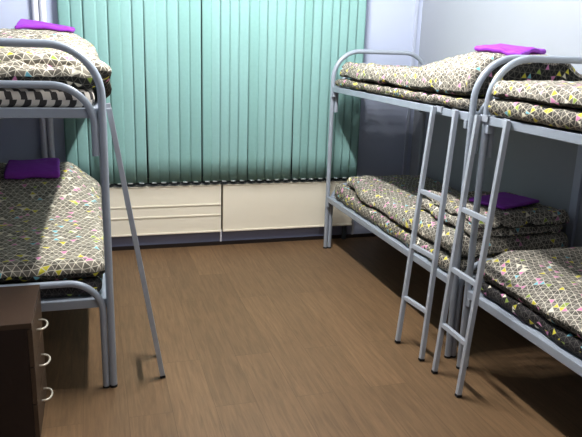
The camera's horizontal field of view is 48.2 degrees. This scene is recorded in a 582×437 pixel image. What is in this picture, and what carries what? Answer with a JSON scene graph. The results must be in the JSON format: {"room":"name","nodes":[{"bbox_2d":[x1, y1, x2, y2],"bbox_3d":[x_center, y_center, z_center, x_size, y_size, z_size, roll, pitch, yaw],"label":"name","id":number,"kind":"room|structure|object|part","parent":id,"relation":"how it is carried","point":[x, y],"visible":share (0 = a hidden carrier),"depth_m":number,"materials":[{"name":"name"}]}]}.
{"room":"dormitory","nodes":[
{"label":"dormitory","id":0,"kind":"room"},
{"bbox_2d":[0,0,422,246],"bbox_3d":[-0.614,-1.267,5.027,3.475,3.040,0.120,-3,15,-16],"label":"wall","id":1,"kind":"structure","parent":0,"point":[389,23],"depth_m":5.34,"materials":[{"name":"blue paint"}]},
{"bbox_2d":[31,0,47,157],"bbox_3d":[-1.790,-1.206,4.594,0.046,3.010,0.046,-3,15,-16],"label":"trim","id":2,"kind":"structure","parent":1,"relation":"attached to","point":[34,3],"depth_m":4.72,"materials":[{"name":"white paint"}]},
{"bbox_2d":[39,0,54,157],"bbox_3d":[-1.742,-1.208,4.608,0.046,3.010,0.046,-3,15,-16],"label":"trim","id":3,"kind":"structure","parent":1,"relation":"attached to","point":[42,3],"depth_m":4.73,"materials":[{"name":"white paint"}]},
{"bbox_2d":[81,0,347,185],"bbox_3d":[-0.569,-1.194,5.072,2.260,1.880,0.060,-3,15,-16],"label":"window","id":4,"kind":"structure","parent":1,"relation":"in","point":[291,179],"depth_m":5.15,"materials":[{"name":"clear glass"}]},
{"bbox_2d":[57,0,366,187],"bbox_3d":[-0.534,-1.238,4.938,2.325,1.984,0.105,-3,15,-16],"label":"vertical blind","id":5,"kind":"object","parent":4,"relation":"attached to","point":[235,43],"visible":0.84,"depth_m":4.97,"materials":[{"name":"teal fabric"}]},
{"bbox_3d":[-0.550,-0.277,5.148,2.312,0.018,0.006,-3,15,-16],"label":"bead chain","id":6,"kind":"part","parent":5,"relation":"part of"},
{"bbox_3d":[-0.557,-0.284,5.172,2.312,0.018,0.006,-3,15,-16],"label":"bead chain","id":7,"kind":"part","parent":5,"relation":"part of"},
{"bbox_2d":[220,183,221,228],"bbox_3d":[-0.569,-0.099,5.285,0.012,0.381,0.019,-3,15,-16],"label":"trim","id":8,"kind":"structure","parent":1,"relation":"attached to","point":[220,183],"depth_m":5.28,"materials":[{"name":"beige metal"}]},
{"bbox_2d":[112,233,375,250],"bbox_3d":[-0.642,0.205,5.349,3.475,0.030,0.016,-3,15,-16],"label":"baseboard","id":9,"kind":"structure","parent":1,"relation":"attached to","point":[362,234],"depth_m":5.40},
{"bbox_2d":[351,8,366,234],"bbox_3d":[0.581,-1.316,5.302,0.020,3.010,0.020,-3,15,-16],"label":"trim","id":10,"kind":"structure","parent":1,"relation":"attached to","point":[352,225],"depth_m":5.66,"materials":[{"name":"white paint"}]},
{"bbox_2d":[402,0,418,174],"bbox_3d":[1.019,-1.337,5.435,0.030,3.010,0.012,-3,15,-16],"label":"trim","id":11,"kind":"structure","parent":1,"relation":"attached to","point":[416,1],"depth_m":5.54,"materials":[{"name":"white paint"}]},
{"bbox_2d":[41,236,581,436],"bbox_3d":[0.282,1.101,2.329,3.675,0.100,6.820,-3,15,-16],"label":"floor","id":12,"kind":"structure","parent":0,"point":[284,338],"depth_m":3.44,"materials":[{"name":"laminate"}]},
{"bbox_2d":[0,285,52,436],"bbox_3d":[-1.239,0.620,2.671,0.478,0.558,0.421,-3,15,-16],"label":"base cabinet","id":13,"kind":"object","parent":12,"relation":"on","point":[23,383],"visible":1,"depth_m":2.53,"materials":[{"name":"brown laminate"}]},
{"bbox_3d":[-1.054,0.446,2.680,0.018,0.156,0.409,-3,15,-16],"label":"drawer","id":14,"kind":"part","parent":13,"relation":"part of","materials":[{"name":"brown laminate"}]},
{"bbox_3d":[-1.058,0.601,2.721,0.018,0.156,0.409,-3,15,-16],"label":"drawer","id":15,"kind":"part","parent":13,"relation":"part of","materials":[{"name":"brown laminate"}]},
{"bbox_3d":[-1.064,0.756,2.761,0.018,0.156,0.409,-3,15,-16],"label":"drawer","id":16,"kind":"part","parent":13,"relation":"part of","materials":[{"name":"brown laminate"}]},
{"bbox_3d":[-1.024,0.437,2.686,0.043,0.009,0.109,-3,15,-16],"label":"drawer pull","id":17,"kind":"part","parent":13,"relation":"part of","materials":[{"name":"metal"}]},
{"bbox_3d":[-1.030,0.592,2.727,0.043,0.009,0.109,-3,15,-16],"label":"drawer pull","id":18,"kind":"part","parent":13,"relation":"part of","materials":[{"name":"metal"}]},
{"bbox_3d":[-1.035,0.747,2.768,0.043,0.009,0.109,-3,15,-16],"label":"drawer pull","id":19,"kind":"part","parent":13,"relation":"part of","materials":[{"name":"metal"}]},
{"bbox_2d":[0,38,117,388],"bbox_3d":[-1.490,-0.205,3.726,0.836,1.597,2.036,-3,15,-16],"label":"bunk bed","id":20,"kind":"object","parent":12,"relation":"on","point":[102,299],"visible":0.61,"depth_m":2.84,"materials":[{"name":"grey paint"}]},
{"bbox_2d":[0,87,94,107],"bbox_3d":[-1.473,-0.741,3.585,0.752,0.078,1.890,-3,15,-16],"label":"mattress","id":21,"kind":"object","parent":20,"relation":"on","point":[9,97],"visible":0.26,"depth_m":2.76,"materials":[{"name":"multicoloured fabric"}]},
{"bbox_2d":[0,28,111,97],"bbox_3d":[-1.426,-0.873,3.564,0.834,0.338,1.894,-3,15,-16],"label":"quilt","id":22,"kind":"object","parent":21,"relation":"on","point":[16,63],"visible":0.76,"depth_m":2.83,"materials":[{"name":"fabric"}]},
{"bbox_2d":[15,19,74,32],"bbox_3d":[-1.529,-1.203,4.053,0.336,0.076,0.277,-1,15,-12],"label":"folded cloth","id":23,"kind":"object","parent":22,"relation":"on","point":[22,23],"visible":1,"depth_m":3.96,"materials":[{"name":"purple fabric"}]},
{"bbox_3d":[-1.201,-0.439,2.701,0.776,0.042,0.025,-3,15,-16],"label":"cross rail","id":24,"kind":"part","parent":20,"relation":"part of","materials":[{"name":"grey metal"}]},
{"bbox_2d":[0,274,102,297],"bbox_3d":[-1.501,0.104,3.809,0.748,0.075,1.888,-3,15,-16],"label":"mattress","id":25,"kind":"object","parent":20,"relation":"on","point":[95,282],"visible":0.12,"depth_m":3.01,"materials":[{"name":"fabric"}]},
{"bbox_2d":[0,162,104,282],"bbox_3d":[-1.486,-0.057,3.770,0.765,0.254,1.885,-3,15,-16],"label":"quilt","id":26,"kind":"object","parent":25,"relation":"on","point":[51,228],"visible":0.86,"depth_m":3.53,"materials":[{"name":"fabric"}]},
{"bbox_2d":[4,158,59,178],"bbox_3d":[-1.690,-0.332,4.263,0.335,0.082,0.366,-3,16,-18],"label":"folded cloth","id":27,"kind":"object","parent":26,"relation":"on","point":[43,167],"visible":1,"depth_m":4.15,"materials":[{"name":"purple fabric"}]},
{"bbox_3d":[-1.474,-0.692,3.597,0.775,0.015,1.910,-3,15,-16],"label":"panel","id":28,"kind":"part","parent":20,"relation":"part of","materials":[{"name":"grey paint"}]},
{"bbox_3d":[-1.502,0.152,3.820,0.775,0.015,1.910,-3,15,-16],"label":"panel","id":29,"kind":"part","parent":20,"relation":"part of","materials":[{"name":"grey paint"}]},
{"bbox_3d":[-1.228,0.404,2.925,0.776,0.042,0.025,-3,15,-16],"label":"cross rail","id":30,"kind":"part","parent":20,"relation":"part of","materials":[{"name":"grey metal"}]},
{"bbox_2d":[106,103,165,378],"bbox_3d":[-0.758,0.120,3.131,0.253,1.318,0.285,-3,15,-16],"label":"ladder","id":31,"kind":"object","parent":20,"relation":"attached to","point":[108,105],"visible":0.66,"depth_m":3.00,"materials":[{"name":"grey metal"}]},
{"bbox_2d":[109,183,220,236],"bbox_3d":[-1.123,-0.002,5.117,1.151,0.518,0.064,-3,15,-16],"label":"heater cover","id":32,"kind":"object","parent":12,"relation":"on","point":[169,209],"visible":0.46,"depth_m":5.12,"materials":[{"name":"beige metal"}]},
{"bbox_2d":[222,180,351,238],"bbox_3d":[-0.018,-0.052,5.441,1.126,0.518,0.064,-3,15,-16],"label":"heater cover","id":33,"kind":"object","parent":12,"relation":"on","point":[282,205],"visible":0.81,"depth_m":5.37,"materials":[{"name":"beige metal"}]},
{"bbox_3d":[0.458,0.117,5.631,0.030,0.124,0.030,-3,15,-16],"label":"leg","id":34,"kind":"part","parent":33,"relation":"part of","materials":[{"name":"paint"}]},
{"bbox_2d":[323,49,575,358],"bbox_3d":[0.974,-0.291,4.357,0.836,1.597,2.036,-3,15,-16],"label":"bunk bed","id":35,"kind":"object","parent":12,"relation":"on","point":[467,115],"visible":0.41,"depth_m":3.97,"materials":[{"name":"grey paint"}]},
{"bbox_3d":[0.579,0.092,4.341,0.025,0.040,1.970,-3,15,-16],"label":"rail","id":36,"kind":"part","parent":35,"relation":"part of","materials":[{"name":"grey metal"}]},
{"bbox_3d":[0.607,-0.752,4.118,0.025,0.040,1.970,-3,15,-16],"label":"rail","id":37,"kind":"part","parent":35,"relation":"part of","materials":[{"name":"grey metal"}]},
{"bbox_3d":[0.963,0.066,4.451,0.775,0.015,1.910,-3,15,-16],"label":"panel","id":38,"kind":"part","parent":35,"relation":"part of","materials":[{"name":"grey paint"}]},
{"bbox_3d":[0.990,-0.778,4.228,0.775,0.015,1.910,-3,15,-16],"label":"panel","id":39,"kind":"part","parent":35,"relation":"part of","materials":[{"name":"grey paint"}]},
{"bbox_2d":[335,183,496,272],"bbox_3d":[0.960,-0.009,4.435,0.805,0.129,1.904,-3,15,-16],"label":"mattress","id":40,"kind":"object","parent":35,"relation":"on","point":[347,195],"visible":0.25,"depth_m":4.20,"materials":[{"name":"multicoloured fabric"}]},
{"bbox_2d":[347,175,567,257],"bbox_3d":[0.971,-0.095,4.406,0.796,0.136,1.884,-3,15,-16],"label":"quilt","id":41,"kind":"object","parent":40,"relation":"on","point":[395,196],"visible":0.6,"depth_m":4.04,"materials":[{"name":"fabric"}]},
{"bbox_2d":[415,190,569,238],"bbox_3d":[1.164,-0.053,3.836,0.684,0.151,0.706,-3,15,-16],"label":"quilt","id":42,"kind":"object","parent":41,"relation":"on","point":[536,218],"visible":0.57,"depth_m":3.59,"materials":[{"name":"fabric"}]},
{"bbox_2d":[469,192,538,209],"bbox_3d":[1.230,-0.107,3.756,0.350,0.025,0.254,-9,18,-35],"label":"folded cloth","id":43,"kind":"object","parent":42,"relation":"on","point":[505,200],"visible":0.81,"depth_m":3.72,"materials":[{"name":"purple fabric"}]},
{"bbox_2d":[335,79,504,109],"bbox_3d":[0.975,-0.823,4.217,0.827,0.053,1.909,-3,15,-16],"label":"mattress","id":44,"kind":"object","parent":35,"relation":"on","point":[454,101],"visible":0.42,"depth_m":3.76,"materials":[{"name":"multicoloured fabric"}]},
{"bbox_2d":[340,51,581,96],"bbox_3d":[0.979,-0.961,4.172,0.816,0.230,1.883,-3,15,-16],"label":"quilt","id":45,"kind":"object","parent":44,"relation":"on","point":[458,74],"visible":0.8,"depth_m":3.38,"materials":[{"name":"fabric"}]},
{"bbox_2d":[474,43,545,55],"bbox_3d":[1.162,-0.892,3.445,0.276,0.070,0.333,14,19,39],"label":"folded cloth","id":46,"kind":"object","parent":45,"relation":"on","point":[506,49],"visible":0.88,"depth_m":3.35,"materials":[{"name":"purple fabric"}]},
{"bbox_2d":[395,106,458,360],"bbox_3d":[0.726,0.077,3.475,0.206,1.318,0.363,-3,15,-16],"label":"ladder","id":47,"kind":"object","parent":35,"relation":"attached to","point":[442,199],"visible":1,"depth_m":3.45,"materials":[{"name":"grey metal"}]},
{"bbox_2d":[456,55,581,376],"bbox_3d":[1.574,0.249,2.391,0.836,1.597,2.036,-3,15,-16],"label":"bunk bed","id":48,"kind":"object","parent":12,"relation":"on","point":[534,335],"visible":0.46,"depth_m":3.04,"materials":[{"name":"grey paint"}]},
{"bbox_2d":[431,114,510,397],"bbox_3d":[0.854,0.180,3.102,0.174,1.317,0.304,-3,15,-16],"label":"ladder","id":49,"kind":"object","parent":48,"relation":"attached to","point":[506,123],"visible":1,"depth_m":3.08,"materials":[{"name":"grey metal"}]},
{"bbox_3d":[1.179,0.631,2.375,0.025,0.040,1.970,-3,15,-16],"label":"rail","id":50,"kind":"part","parent":48,"relation":"part of","materials":[{"name":"grey metal"}]},
{"bbox_3d":[1.562,0.605,2.485,0.775,0.015,1.910,-3,15,-16],"label":"panel","id":51,"kind":"part","parent":48,"relation":"part of","materials":[{"name":"grey paint"}]},
{"bbox_2d":[481,281,581,357],"bbox_3d":[1.562,0.560,2.479,0.789,0.068,1.917,-3,15,-16],"label":"mattress","id":52,"kind":"object","parent":48,"relation":"on","point":[562,337],"visible":0.48,"depth_m":2.83,"materials":[{"name":"fabric"}]},
{"bbox_2d":[483,247,581,338],"bbox_3d":[1.562,0.451,2.459,0.779,0.146,1.906,-3,15,-16],"label":"quilt","id":53,"kind":"object","parent":52,"relation":"on","point":[548,282],"visible":0.96,"depth_m":2.98,"materials":[{"name":"fabric"}]},
{"bbox_3d":[1.206,-0.212,2.152,0.025,0.040,1.970,-3,15,-16],"label":"rail","id":54,"kind":"part","parent":48,"relation":"part of","materials":[{"name":"grey metal"}]},
{"bbox_2d":[488,99,581,130],"bbox_3d":[1.567,-0.297,2.254,0.829,0.078,1.913,-3,15,-16],"label":"mattress","id":55,"kind":"object","parent":48,"relation":"on","point":[570,118],"visible":0.74,"depth_m":2.68,"materials":[{"name":"multicoloured fabric"}]},
{"bbox_2d":[491,80,581,108],"bbox_3d":[1.569,-0.383,2.235,0.839,0.088,1.911,-3,15,-16],"label":"quilt","id":56,"kind":"object","parent":55,"relation":"on","point":[562,93],"visible":1,"depth_m":2.71,"materials":[{"name":"fabric"}]},
{"bbox_3d":[1.590,-0.238,2.262,0.775,0.015,1.910,-3,15,-16],"label":"panel","id":57,"kind":"part","parent":48,"relation":"part of","materials":[{"name":"grey paint"}]},
{"bbox_2d":[409,0,581,246],"bbox_3d":[2.046,-0.493,2.430,0.100,3.040,6.820,-3,15,-16],"label":"wall","id":58,"kind":"structure","parent":0,"point":[542,169],"depth_m":4.28,"materials":[{"name":"grey paint"}]},
{"bbox_2d":[565,145,581,247],"bbox_3d":[1.648,-0.822,3.526,0.020,2.990,0.060,-3,15,-16],"label":"trim","id":59,"kind":"structure","parent":58,"relation":"attached to","point":[577,180],"depth_m":3.70,"materials":[{"name":"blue paint"}]}
]}

